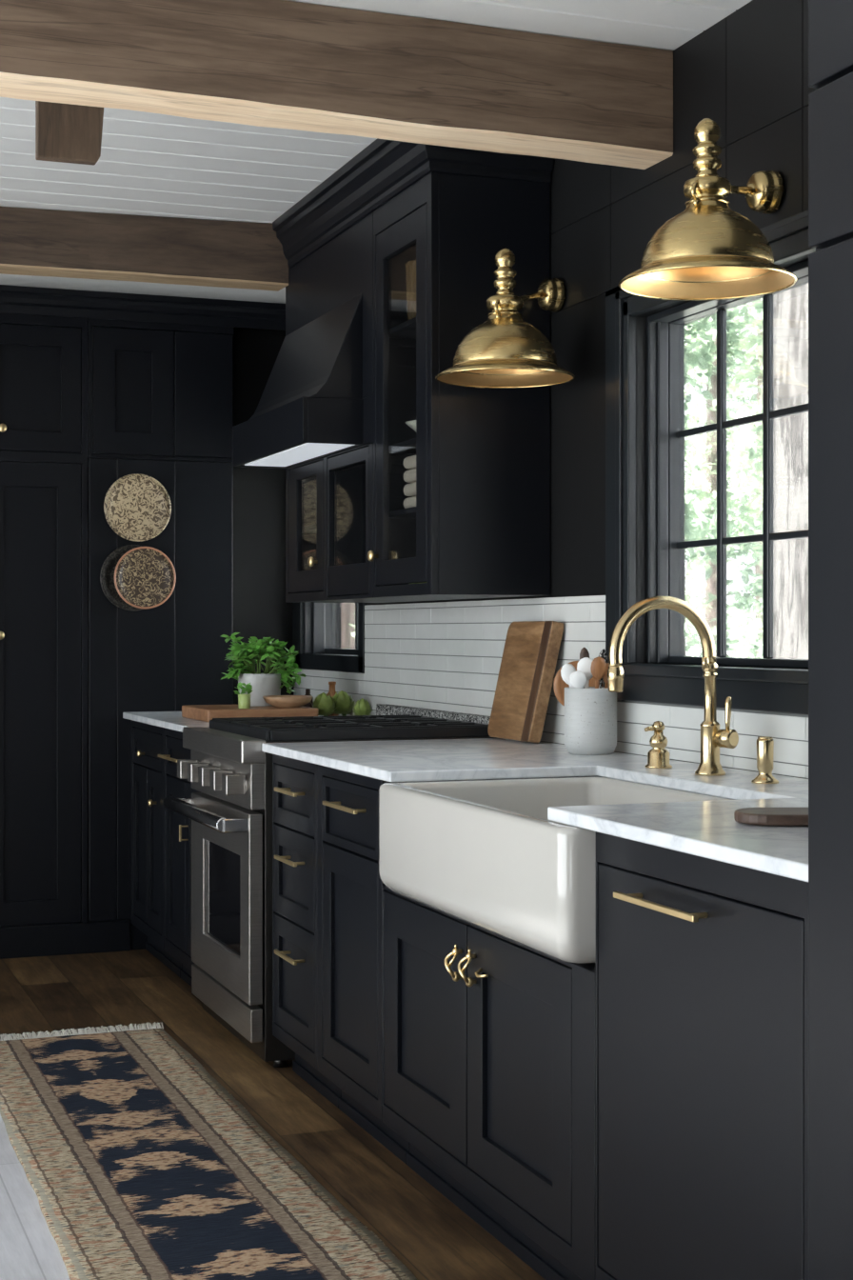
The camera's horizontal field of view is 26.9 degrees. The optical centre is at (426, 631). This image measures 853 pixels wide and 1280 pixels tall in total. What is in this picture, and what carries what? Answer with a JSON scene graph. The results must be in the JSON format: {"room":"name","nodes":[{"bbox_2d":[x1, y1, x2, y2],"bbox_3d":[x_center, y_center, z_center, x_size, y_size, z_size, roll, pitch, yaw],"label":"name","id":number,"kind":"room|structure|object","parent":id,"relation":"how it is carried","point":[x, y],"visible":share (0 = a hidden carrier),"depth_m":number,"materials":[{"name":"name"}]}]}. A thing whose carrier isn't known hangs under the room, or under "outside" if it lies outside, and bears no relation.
{"room":"kitchen","nodes":[
{"label":"kitchen","id":0,"kind":"room"},
{"bbox_2d":[238,694,250,708],"bbox_3d":[-0.633,0.243,6.189,0.044,0.050,0.044,0,0,-20],"label":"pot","id":1,"kind":"object","parent":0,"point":[244,700],"depth_m":6.17,"materials":[{"name":"green ceramic"}]},
{"bbox_2d":[238,673,280,706],"bbox_3d":[-0.602,0.210,6.430,0.156,0.116,0.156,0,0,-20],"label":"pot","id":2,"kind":"object","parent":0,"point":[263,684],"depth_m":6.36,"materials":[{"name":"ceramic"}]},
{"bbox_2d":[232,327,294,704],"bbox_3d":[-2.632,-0.100,6.698,4.800,2.663,0.150,0,0,-20],"label":"wall","id":3,"kind":"structure","parent":0,"point":[260,609],"depth_m":7.34,"materials":[{"name":"black paint"}]},
{"bbox_2d":[0,273,285,303],"bbox_3d":[-2.654,-1.353,6.466,4.596,0.118,0.268,0,0,-20],"label":"trim","id":4,"kind":"structure","parent":3,"relation":"attached to","point":[96,285],"depth_m":6.91,"materials":[{"name":"white paint"}]},
{"bbox_2d":[0,949,545,1279],"bbox_3d":[-0.977,1.291,2.048,5.050,0.120,10.120,0,0,-20],"label":"floor","id":5,"kind":"structure","parent":0,"point":[430,1234],"depth_m":4.41,"materials":[{"name":"brown wood"}]},
{"bbox_2d":[0,313,87,927],"bbox_3d":[-1.721,-0.031,6.797,0.815,2.524,0.297,0,0,-20],"label":"tall cabinet","id":6,"kind":"object","parent":5,"relation":"on","point":[44,358],"visible":0.94,"depth_m":6.78,"materials":[{"name":"black paint"}]},
{"bbox_2d":[0,920,129,959],"bbox_3d":[-2.366,1.174,6.422,2.605,0.115,0.016,0,0,-20],"label":"baseboard","id":7,"kind":"structure","parent":5,"relation":"on","point":[48,940],"depth_m":6.78,"materials":[{"name":"black paint"}]},
{"bbox_2d":[130,720,182,978],"bbox_3d":[-0.717,0.785,6.715,0.740,0.893,0.609,0,0,-20],"label":"base cabinet","id":8,"kind":"object","parent":5,"relation":"on","point":[147,741],"visible":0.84,"depth_m":6.60,"materials":[{"name":"black paint"}]},
{"bbox_2d":[87,318,233,950],"bbox_3d":[-1.075,-0.031,7.053,0.572,2.524,0.268,0,0,-20],"label":"tall cabinet","id":9,"kind":"object","parent":5,"relation":"on","point":[160,394],"visible":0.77,"depth_m":6.92,"materials":[{"name":"black paint"}]},
{"bbox_2d":[100,544,143,610],"bbox_3d":[-1.133,-0.206,6.872,0.254,0.254,0.028,0,0,-20],"label":"wall plate","id":10,"kind":"object","parent":9,"relation":"attached to","point":[107,575],"visible":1,"depth_m":6.84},
{"bbox_2d":[103,473,171,541],"bbox_3d":[-1.116,-0.477,6.877,0.262,0.262,0.028,0,0,-20],"label":"wall plate","id":11,"kind":"object","parent":9,"relation":"attached to","point":[137,507],"visible":1,"depth_m":6.88,"materials":[{"name":"beige ceramic"}]},
{"bbox_2d":[114,546,176,609],"bbox_3d":[-1.086,-0.206,6.862,0.240,0.240,0.028,0,0,-20],"label":"wall plate","id":12,"kind":"object","parent":9,"relation":"attached to","point":[145,577],"visible":1,"depth_m":6.87,"materials":[{"name":"brown ceramic"}]},
{"bbox_2d":[158,728,200,986],"bbox_3d":[-0.496,0.785,6.113,0.748,0.893,0.669,0,0,-20],"label":"base cabinet","id":13,"kind":"object","parent":5,"relation":"on","point":[177,827],"visible":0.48,"depth_m":6.14,"materials":[{"name":"black paint"}]},
{"bbox_2d":[122,711,350,732],"bbox_3d":[-0.635,0.323,6.532,0.766,0.024,1.552,0,0,-20],"label":"countertop","id":14,"kind":"structure","parent":13,"relation":"on","point":[170,720],"depth_m":6.36,"materials":[{"name":"white stone"}]},
{"bbox_2d":[181,704,318,721],"bbox_3d":[-0.633,0.289,6.339,0.395,0.042,0.420,0,0,-20],"label":"serving board","id":15,"kind":"object","parent":14,"relation":"on","point":[202,712],"visible":0.67,"depth_m":6.17,"materials":[{"name":"brown wood"}]},
{"bbox_2d":[234,682,252,708],"bbox_3d":[-0.638,0.222,6.188,0.068,0.091,0.054,0,0,-20],"label":"potted plant","id":16,"kind":"object","parent":15,"relation":"on","point":[244,700],"visible":1,"depth_m":6.17,"materials":[{"name":"green ceramic"}]},
{"bbox_2d":[220,632,305,706],"bbox_3d":[-0.598,0.136,6.417,0.265,0.264,0.263,0,0,35],"label":"potted herb","id":17,"kind":"object","parent":15,"relation":"on","point":[269,683],"visible":0.97,"depth_m":6.38,"materials":[{"name":"plant"}]},
{"bbox_2d":[262,695,313,707],"bbox_3d":[-0.489,0.248,6.281,0.176,0.040,0.176,0,0,-20],"label":"wooden bowl","id":18,"kind":"object","parent":15,"relation":"on","point":[277,701],"visible":1,"depth_m":6.22,"materials":[{"name":"brown wood"}]},
{"bbox_2d":[302,688,313,707],"bbox_3d":[-0.434,0.260,6.530,0.036,0.100,0.036,0,0,-20],"label":"bottle","id":19,"kind":"object","parent":14,"relation":"on","point":[308,690],"visible":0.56,"depth_m":6.52,"materials":[{"name":"black glass"}]},
{"bbox_2d":[309,692,336,716],"bbox_3d":[-0.366,0.262,6.332,0.097,0.092,0.102,0,0,-20],"label":"artichoke","id":20,"kind":"object","parent":14,"relation":"on","point":[325,704],"visible":0.94,"depth_m":6.30,"materials":[{"name":"green food"}]},
{"bbox_2d":[326,680,339,716],"bbox_3d":[-0.345,0.247,6.526,0.048,0.127,0.048,0,0,-20],"label":"bottle","id":21,"kind":"object","parent":14,"relation":"on","point":[331,685],"visible":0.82,"depth_m":6.51,"materials":[{"name":"brown wood"}]},
{"bbox_2d":[331,690,354,716],"bbox_3d":[-0.305,0.260,6.417,0.103,0.096,0.106,0,0,-20],"label":"artichoke","id":22,"kind":"object","parent":14,"relation":"on","point":[344,704],"visible":0.92,"depth_m":6.39,"materials":[{"name":"green food"}]},
{"bbox_2d":[351,698,372,715],"bbox_3d":[-0.227,0.272,6.303,0.080,0.073,0.079,0,0,-20],"label":"artichoke","id":23,"kind":"object","parent":14,"relation":"on","point":[362,707],"visible":0.94,"depth_m":6.28,"materials":[{"name":"green food"}]},
{"bbox_2d":[0,1021,418,1279],"bbox_3d":[-0.503,1.221,3.781,0.655,0.019,3.641,0,0,-20],"label":"runner rug","id":24,"kind":"object","parent":5,"relation":"on","point":[139,1164],"visible":1,"depth_m":4.02,"materials":[{"name":"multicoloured fabric"}]},
{"bbox_2d":[272,754,341,1108],"bbox_3d":[-0.041,0.785,4.893,0.748,0.893,0.427,0,0,-20],"label":"base cabinet","id":25,"kind":"object","parent":5,"relation":"on","point":[294,782],"visible":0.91,"depth_m":4.78,"materials":[{"name":"black paint"}]},
{"bbox_2d":[163,714,497,1067],"bbox_3d":[-0.297,0.753,5.428,0.874,0.957,0.748,0,0,-20],"label":"gas range","id":26,"kind":"object","parent":5,"relation":"on","point":[230,816],"visible":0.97,"depth_m":5.15,"materials":[{"name":"metal"}]},
{"bbox_2d":[317,764,582,1164],"bbox_3d":[0.123,0.785,4.452,0.748,0.893,0.511,0,0,-20],"label":"base cabinet","id":27,"kind":"object","parent":5,"relation":"on","point":[350,884],"visible":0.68,"depth_m":4.34,"materials":[{"name":"black paint"}]},
{"bbox_2d":[382,885,596,1279],"bbox_3d":[0.409,0.907,3.689,0.747,0.648,1.113,0,0,-20],"label":"base cabinet","id":28,"kind":"object","parent":5,"relation":"on","point":[490,1037],"visible":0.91,"depth_m":3.50,"materials":[{"name":"black paint"}]},
{"bbox_2d":[596,831,808,1279],"bbox_3d":[0.729,0.785,2.830,0.748,0.893,0.716,0,0,-20],"label":"dishwasher","id":29,"kind":"object","parent":5,"relation":"on","point":[702,963],"visible":0.81,"depth_m":2.72,"materials":[{"name":"black paint"}]},
{"bbox_2d":[261,738,808,881],"bbox_3d":[0.385,0.323,3.800,0.766,0.024,2.772,0,0,-20],"label":"countertop","id":30,"kind":"structure","parent":29,"relation":"on","point":[710,830],"depth_m":3.76,"materials":[{"name":"white stone"}]},
{"bbox_2d":[487,620,563,743],"bbox_3d":[0.277,0.141,5.037,0.085,0.339,0.356,0,0,-20],"label":"cutting board","id":31,"kind":"object","parent":30,"relation":"on","point":[531,649],"visible":1,"depth_m":4.99,"materials":[{"name":"brown wood"}]},
{"bbox_2d":[379,776,735,963],"bbox_3d":[0.324,0.456,3.589,0.565,0.240,0.985,0,0,-20],"label":"farmhouse sink","id":32,"kind":"object","parent":30,"relation":"in","point":[487,854],"visible":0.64,"depth_m":3.44,"materials":[{"name":"white ceramic"}]},
{"bbox_2d":[553,660,603,706],"bbox_3d":[0.397,0.194,4.658,0.130,0.234,0.018,0,0,5],"label":"wooden paddle","id":33,"kind":"object","parent":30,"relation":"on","point":[559,685],"visible":0.19,"depth_m":4.65,"materials":[{"name":"brown wood"}]},
{"bbox_2d":[564,686,617,755],"bbox_3d":[0.418,0.227,4.538,0.134,0.168,0.134,0,0,-20],"label":"utensil crock","id":34,"kind":"object","parent":30,"relation":"on","point":[590,714],"visible":0.88,"depth_m":4.48,"materials":[{"name":"white ceramic"}]},
{"bbox_2d":[560,663,576,688],"bbox_3d":[0.377,0.190,4.556,0.066,0.216,0.016,0,0,16],"label":"spoon","id":35,"kind":"object","parent":34,"relation":"in","point":[567,670],"visible":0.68,"depth_m":4.55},
{"bbox_2d":[569,670,586,688],"bbox_3d":[0.388,0.199,4.518,0.050,0.198,0.019,0,0,-20],"label":"spoon","id":36,"kind":"object","parent":34,"relation":"in","point":[577,679],"visible":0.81,"depth_m":4.51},
{"bbox_2d":[580,647,589,659],"bbox_3d":[0.411,0.169,4.568,0.024,0.257,0.044,0,0,-20],"label":"spoon","id":37,"kind":"object","parent":34,"relation":"in","point":[584,652],"visible":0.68,"depth_m":4.58,"materials":[{"name":"brown wood"}]},
{"bbox_2d":[577,657,593,688],"bbox_3d":[0.407,0.182,4.539,0.048,0.231,0.014,0,0,8],"label":"spoon","id":38,"kind":"object","parent":34,"relation":"in","point":[584,665],"visible":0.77,"depth_m":4.53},
{"bbox_2d":[590,656,606,688],"bbox_3d":[0.431,0.181,4.520,0.044,0.234,0.026,0,0,37],"label":"spoon","id":39,"kind":"object","parent":34,"relation":"in","point":[598,668],"visible":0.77,"depth_m":4.51,"materials":[{"name":"brown wood"}]},
{"bbox_2d":[599,648,607,688],"bbox_3d":[0.441,0.172,4.563,0.049,0.253,0.017,0,0,-34],"label":"spoon","id":40,"kind":"object","parent":34,"relation":"in","point":[603,653],"visible":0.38,"depth_m":4.57,"materials":[{"name":"silver metal"}]},
{"bbox_2d":[602,662,609,688],"bbox_3d":[0.455,0.189,4.551,0.062,0.219,0.014,0,0,-12],"label":"spoon","id":41,"kind":"object","parent":34,"relation":"in","point":[605,677],"visible":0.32,"depth_m":4.55,"materials":[{"name":"brown wood"}]},
{"bbox_2d":[644,720,672,768],"bbox_3d":[0.530,0.258,4.071,0.062,0.107,0.062,0,0,12],"label":"soap dispenser","id":42,"kind":"object","parent":30,"relation":"on","point":[658,756],"visible":1,"depth_m":4.05,"materials":[{"name":"gold metal"}]},
{"bbox_2d":[607,595,739,776],"bbox_3d":[0.524,0.117,3.822,0.294,0.388,0.100,0,0,-20],"label":"faucet","id":43,"kind":"object","parent":30,"relation":"on","point":[713,738],"visible":1,"depth_m":3.84,"materials":[{"name":"gold metal"}]},
{"bbox_2d":[751,736,779,783],"bbox_3d":[0.696,0.263,3.661,0.056,0.096,0.056,0,0,-20],"label":"soap dispenser","id":44,"kind":"object","parent":30,"relation":"on","point":[765,744],"visible":1,"depth_m":3.65,"materials":[{"name":"gold metal"}]},
{"bbox_2d":[734,807,808,825],"bbox_3d":[0.725,0.300,2.891,0.450,0.018,0.140,0,0,0],"label":"serving board","id":45,"kind":"object","parent":30,"relation":"on","point":[761,816],"visible":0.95,"depth_m":2.85,"materials":[{"name":"brown wood"}]},
{"bbox_2d":[808,0,852,1279],"bbox_3d":[0.968,-0.089,2.115,0.770,2.640,0.787,0,0,-20],"label":"tall cabinet","id":46,"kind":"object","parent":5,"relation":"on","point":[830,22],"visible":1,"depth_m":2.30,"materials":[{"name":"black paint"}]},
{"bbox_3d":[-2.874,-0.031,6.382,1.625,2.524,0.268,0,0,-20],"label":"cabinet","id":47,"kind":"object","parent":5,"relation":"on","visible":0},
{"bbox_2d":[0,284,285,330],"bbox_3d":[-2.033,-1.246,6.518,3.396,0.094,0.066,0,0,-20],"label":"crown molding","id":48,"kind":"structure","parent":47,"relation":"attached to","point":[13,299],"depth_m":6.86,"materials":[{"name":"black paint"}]},
{"bbox_2d":[0,0,752,223],"bbox_3d":[-0.977,-1.482,2.048,4.950,0.140,10.020,0,0,-20],"label":"ceiling","id":49,"kind":"structure","parent":0,"point":[150,164],"depth_m":5.22,"materials":[{"name":"white paint"}]},
{"bbox_2d":[35,100,103,165],"bbox_3d":[-0.887,-1.291,4.451,0.172,0.237,0.040,0,0,-20],"label":"block","id":50,"kind":"object","parent":49,"relation":"attached to","point":[64,132],"visible":0.6,"depth_m":4.43,"materials":[{"name":"brown wood"}]},
{"bbox_2d":[0,206,288,291],"bbox_3d":[-2.547,-1.305,5.667,4.263,0.209,0.145,0,0,-16],"label":"ceiling beam","id":51,"kind":"structure","parent":49,"relation":"attached to","point":[35,242],"depth_m":6.05,"materials":[{"name":"brown wood"}]},
{"bbox_2d":[0,0,673,169],"bbox_3d":[-1.582,-1.283,3.596,4.598,0.254,0.163,0,0,-20],"label":"ceiling beam","id":52,"kind":"structure","parent":49,"relation":"attached to","point":[280,64],"depth_m":4.05,"materials":[{"name":"brown wood"}]},
{"bbox_2d":[302,0,816,779],"bbox_3d":[1.215,-0.100,2.866,0.128,2.663,9.720,0,0,-20],"label":"wall","id":53,"kind":"structure","parent":0,"point":[747,72],"depth_m":4.52,"materials":[{"name":"black paint"}]},
{"bbox_2d":[232,211,373,468],"bbox_3d":[-0.250,-0.916,5.816,0.546,0.696,0.949,0,0,-20],"label":"range hood","id":54,"kind":"object","parent":53,"relation":"attached to","point":[316,402],"visible":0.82,"depth_m":5.58,"materials":[{"name":"black paint"}]},
{"bbox_2d":[292,602,367,673],"bbox_3d":[-0.330,-0.298,6.980,0.139,0.902,0.929,0,0,-20],"label":"window","id":55,"kind":"structure","parent":53,"relation":"in","point":[311,623],"depth_m":7.21,"materials":[{"name":"black paint"}]},
{"bbox_2d":[285,457,417,602],"bbox_3d":[-0.255,-0.333,6.058,0.386,0.465,0.485,0,0,-20],"label":"upper cabinet","id":56,"kind":"object","parent":53,"relation":"attached to","point":[306,484],"visible":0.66,"depth_m":6.10,"materials":[{"name":"black paint"}]},
{"bbox_2d":[301,523,316,533],"bbox_3d":[-0.233,-0.352,6.066,0.322,0.016,0.453,0,0,-20],"label":"shelf","id":57,"kind":"object","parent":56,"relation":"attached to","point":[306,528],"depth_m":6.11,"materials":[{"name":"black paint"}]},
{"bbox_2d":[327,442,479,600],"bbox_3d":[-0.075,-0.333,5.619,0.356,0.465,0.458,0,0,-20],"label":"upper cabinet","id":58,"kind":"object","parent":53,"relation":"attached to","point":[350,471],"visible":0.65,"depth_m":5.76,"materials":[{"name":"black paint"}]},
{"bbox_2d":[367,171,550,598],"bbox_3d":[0.079,-0.682,5.164,0.386,1.163,0.499,0,0,-20],"label":"upper cabinet","id":59,"kind":"object","parent":53,"relation":"attached to","point":[478,526],"visible":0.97,"depth_m":4.96,"materials":[{"name":"black paint"}]},
{"bbox_2d":[389,316,416,339],"bbox_3d":[0.101,-0.887,5.172,0.322,0.016,0.467,0,0,-20],"label":"shelf","id":60,"kind":"object","parent":59,"relation":"attached to","point":[406,330],"depth_m":5.24,"materials":[{"name":"black paint"}]},
{"bbox_2d":[389,438,416,454],"bbox_3d":[0.101,-0.542,5.172,0.322,0.016,0.467,0,0,-20],"label":"shelf","id":61,"kind":"object","parent":59,"relation":"attached to","point":[396,447],"depth_m":5.25,"materials":[{"name":"black paint"}]},
{"bbox_2d":[389,506,416,519],"bbox_3d":[0.101,-0.347,5.172,0.322,0.016,0.467,0,0,-20],"label":"shelf","id":62,"kind":"object","parent":59,"relation":"attached to","point":[395,512],"depth_m":5.23,"materials":[{"name":"black paint"}]},
{"bbox_2d":[403,496,416,508],"bbox_3d":[0.058,-0.375,5.167,0.190,0.037,0.240,0,0,-20],"label":"folded cloth","id":63,"kind":"object","parent":59,"relation":"on","point":[410,502],"visible":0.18,"depth_m":5.18,"materials":[{"name":"fabric"}]},
{"bbox_2d":[403,481,416,496],"bbox_3d":[0.058,-0.415,5.167,0.190,0.037,0.240,0,0,-20],"label":"folded cloth","id":64,"kind":"object","parent":63,"relation":"on","point":[410,490],"visible":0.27,"depth_m":5.19,"materials":[{"name":"fabric"}]},
{"bbox_2d":[403,468,416,482],"bbox_3d":[0.058,-0.455,5.167,0.190,0.037,0.240,0,0,-20],"label":"folded cloth","id":65,"kind":"object","parent":64,"relation":"on","point":[410,476],"visible":0.23,"depth_m":5.19,"materials":[{"name":"fabric"}]},
{"bbox_2d":[403,454,416,469],"bbox_3d":[0.058,-0.495,5.167,0.190,0.037,0.240,0,0,-20],"label":"folded cloth","id":66,"kind":"object","parent":65,"relation":"on","point":[410,462],"visible":0.23,"depth_m":5.19,"materials":[{"name":"fabric"}]},
{"bbox_2d":[404,259,416,319],"bbox_3d":[0.028,-0.980,5.176,0.181,0.170,0.184,0,0,-20],"label":"vase","id":67,"kind":"object","parent":59,"relation":"on","point":[410,266],"visible":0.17,"depth_m":5.13,"materials":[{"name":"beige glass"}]},
{"bbox_2d":[405,420,416,431],"bbox_3d":[0.033,-0.578,5.178,0.190,0.055,0.190,0,0,-20],"label":"bowl","id":68,"kind":"object","parent":59,"relation":"on","point":[412,424],"visible":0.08,"depth_m":5.14,"materials":[{"name":"beige ceramic"}]},
{"bbox_2d":[272,138,554,267],"bbox_3d":[-0.081,-1.333,5.541,0.422,0.153,1.450,0,0,-20],"label":"crown molding","id":69,"kind":"structure","parent":59,"relation":"attached to","point":[383,170],"depth_m":5.22,"materials":[{"name":"black paint"}]},
{"bbox_2d":[435,247,575,388],"bbox_3d":[0.225,-0.832,4.712,0.428,0.343,0.426,0,0,-20],"label":"wall lamp","id":70,"kind":"object","parent":53,"relation":"attached to","point":[505,350],"visible":1,"depth_m":4.63,"materials":[{"name":"gold metal"}]},
{"bbox_2d":[293,595,808,778],"bbox_3d":[0.340,0.108,5.014,0.008,0.405,5.078,0,0,-20],"label":"tile backsplash","id":71,"kind":"structure","parent":53,"relation":"attached to","point":[447,656],"depth_m":5.42,"materials":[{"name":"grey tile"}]},
{"bbox_2d":[376,703,490,724],"bbox_3d":[0.022,0.282,5.791,0.043,0.052,1.035,0,0,-20],"label":"wall strip","id":72,"kind":"object","parent":71,"relation":"attached to","point":[381,709],"visible":0.38,"depth_m":5.78,"materials":[{"name":"grey stone"}]},
{"bbox_2d":[619,118,797,299],"bbox_3d":[0.606,-0.892,3.708,0.415,0.345,0.364,0,0,-20],"label":"wall lamp","id":73,"kind":"object","parent":53,"relation":"attached to","point":[709,250],"visible":1,"depth_m":3.67,"materials":[{"name":"gold metal"}]},
{"bbox_2d":[603,209,816,715],"bbox_3d":[0.902,-0.355,3.644,0.163,1.068,2.197,0,0,-20],"label":"window","id":74,"kind":"structure","parent":53,"relation":"in","point":[728,379],"depth_m":4.32,"materials":[{"name":"black paint"}]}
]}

